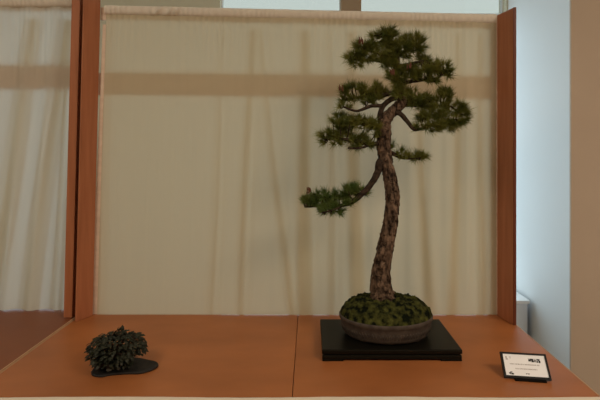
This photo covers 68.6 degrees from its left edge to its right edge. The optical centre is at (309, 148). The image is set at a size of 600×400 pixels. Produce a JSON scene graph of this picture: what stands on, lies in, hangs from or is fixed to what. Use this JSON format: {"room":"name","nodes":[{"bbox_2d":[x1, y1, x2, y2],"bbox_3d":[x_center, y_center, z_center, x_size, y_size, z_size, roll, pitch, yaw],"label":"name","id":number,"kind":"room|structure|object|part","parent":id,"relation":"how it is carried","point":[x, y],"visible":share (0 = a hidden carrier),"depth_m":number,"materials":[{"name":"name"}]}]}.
{"room":"bonsai exhibition hall","nodes":[
{"label":"bonsai exhibition hall","id":0,"kind":"room"},
{"bbox_2d":[95,0,507,207],"bbox_3d":[-0.500,-0.094,3.090,7.400,3.000,0.120,0,0,0],"label":"wall","id":1,"kind":"structure","parent":0,"point":[168,3],"depth_m":3.03,"materials":[{"name":"beige paint"}]},
{"bbox_2d":[340,0,360,10],"bbox_3d":[0.282,-0.159,3.080,0.138,2.430,0.140,0,0,0],"label":"trim","id":2,"kind":"structure","parent":1,"relation":"attached to","point":[345,5],"depth_m":3.01,"materials":[{"name":"beige wood"}]},
{"bbox_2d":[466,0,502,14],"bbox_3d":[0.852,-0.159,3.100,1.001,2.430,0.040,0,0,0],"label":"window","id":3,"kind":"structure","parent":1,"relation":"in","point":[501,1],"depth_m":3.08,"materials":[{"name":"white paint"}]},
{"bbox_2d":[508,0,569,369],"bbox_3d":[1.389,-0.094,2.671,0.050,3.000,0.718,0,0,0],"label":"wall","id":4,"kind":"structure","parent":0,"point":[542,26],"depth_m":2.56,"materials":[{"name":"white paint"}]},
{"bbox_2d":[570,0,599,394],"bbox_3d":[2.282,-0.094,2.306,1.836,3.000,0.012,0,0,0],"label":"wall","id":5,"kind":"structure","parent":0,"point":[584,14],"depth_m":2.30,"materials":[{"name":"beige paint"}]},
{"bbox_3d":[-0.500,1.431,0.500,7.400,0.050,5.400,0,0,0],"label":"floor","id":6,"kind":"structure","parent":0,"visible":0},
{"bbox_2d":[0,309,74,372],"bbox_3d":[-1.704,1.029,1.508,1.591,0.754,0.684,0,0,0],"label":"display table","id":7,"kind":"object","parent":6,"relation":"on","point":[21,331],"visible":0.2,"depth_m":1.59,"materials":[{"name":"brown wood"}]},
{"bbox_2d":[64,0,82,317],"bbox_3d":[-1.651,0.004,1.754,1.598,1.295,0.117,0,0,0],"label":"display screen","id":8,"kind":"object","parent":7,"relation":"on","point":[77,5],"visible":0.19,"depth_m":1.70,"materials":[{"name":"wood"},{"name":"translucent fabric"}]},
{"bbox_2d":[0,0,71,310],"bbox_3d":[-1.669,0.016,1.791,1.562,1.267,0.050,0,0,0],"label":"curtain","id":9,"kind":"object","parent":8,"relation":"hanging from","point":[35,35],"visible":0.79,"depth_m":1.78,"materials":[{"name":"beige fabric"}]},
{"bbox_2d":[0,314,297,397],"bbox_3d":[-0.478,1.031,1.484,0.860,0.751,0.637,0,0,0],"label":"display table","id":10,"kind":"object","parent":6,"relation":"on","point":[224,355],"visible":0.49,"depth_m":1.36,"materials":[{"name":"brown wood"}]},
{"bbox_2d":[91,358,157,376],"bbox_3d":[-0.551,0.652,1.320,0.187,0.007,0.100,0,0,-10],"label":"stand","id":11,"kind":"object","parent":10,"relation":"on","point":[141,365],"visible":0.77,"depth_m":1.29,"materials":[{"name":"stone"}]},
{"bbox_2d":[84,325,148,369],"bbox_3d":[-0.579,0.591,1.313,0.191,0.117,0.156,0,0,0],"label":"plant","id":12,"kind":"object","parent":11,"relation":"on","point":[115,354],"visible":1,"depth_m":1.28,"materials":[{"name":"green plant"}]},
{"bbox_3d":[-0.592,0.636,1.315,0.090,0.026,0.080,0,0,0],"label":"pot","id":13,"kind":"part","parent":12,"relation":"part of","materials":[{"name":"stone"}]},
{"bbox_2d":[75,0,515,324],"bbox_3d":[-0.063,0.033,1.703,1.661,1.246,0.134,0,0,0],"label":"wooden posts","id":14,"kind":"object","parent":10,"relation":"on","point":[92,81],"visible":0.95,"depth_m":1.69,"materials":[{"name":"wood"},{"name":"translucent fabric"}]},
{"bbox_3d":[-0.065,-0.248,1.752,1.554,0.107,0.009,0,0,0],"label":"rail","id":15,"kind":"part","parent":14,"relation":"part of","materials":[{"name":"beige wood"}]},
{"bbox_3d":[-0.060,-0.518,1.752,1.544,0.091,0.009,0,0,0],"label":"rail","id":16,"kind":"part","parent":14,"relation":"part of","materials":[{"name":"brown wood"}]},
{"bbox_2d":[97,5,496,314],"bbox_3d":[-0.052,0.042,1.749,1.580,1.225,0.058,0,0,0],"label":"curtain","id":17,"kind":"object","parent":14,"relation":"hanging from","point":[211,116],"visible":0.86,"depth_m":1.74,"materials":[{"name":"beige fabric"}]},
{"bbox_2d":[0,397,599,399],"bbox_3d":[-0.416,1.021,1.139,2.367,0.734,0.049,0,0,0],"label":"table skirt","id":18,"kind":"object","parent":10,"relation":"attached to","point":[1,398],"visible":1,"depth_m":1.16,"materials":[{"name":"beige fabric"}]},
{"bbox_2d":[293,315,599,396],"bbox_3d":[0.362,1.031,1.484,0.817,0.751,0.637,0,0,0],"label":"display table","id":19,"kind":"object","parent":6,"relation":"on","point":[481,338],"visible":0.6,"depth_m":1.30,"materials":[{"name":"brown wood"}]},
{"bbox_2d":[320,319,461,360],"bbox_3d":[0.254,0.638,1.482,0.434,0.036,0.247,0,0,0],"label":"stand","id":20,"kind":"object","parent":19,"relation":"on","point":[336,344],"visible":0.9,"depth_m":1.37,"materials":[{"name":"black paint"}]},
{"bbox_2d":[298,21,476,344],"bbox_3d":[0.259,0.089,1.482,0.605,1.062,0.241,0,0,11],"label":"bonsai","id":21,"kind":"object","parent":20,"relation":"on","point":[382,315],"visible":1,"depth_m":1.46,"materials":[{"name":"green plant"}]},
{"bbox_2d":[339,311,432,344],"bbox_3d":[0.255,0.586,1.483,0.314,0.069,0.237,0,0,0],"label":"pot","id":22,"kind":"object","parent":21,"relation":"attached to","point":[394,332],"depth_m":1.38,"materials":[{"name":"brown ceramic"}]},
{"bbox_2d":[499,352,551,382],"bbox_3d":[0.620,0.627,1.269,0.127,0.059,0.061,0,0,8],"label":"card stand","id":23,"kind":"object","parent":19,"relation":"on","point":[523,367],"visible":1,"depth_m":1.27,"materials":[{"name":"white paper"}]},
{"bbox_2d":[516,291,529,332],"bbox_3d":[0.718,1.167,2.825,1.255,0.478,0.270,0,0,0],"label":"radiator cover","id":24,"kind":"object","parent":6,"relation":"on","point":[521,301],"visible":0.12,"depth_m":2.70,"materials":[{"name":"white paint"}]}
]}

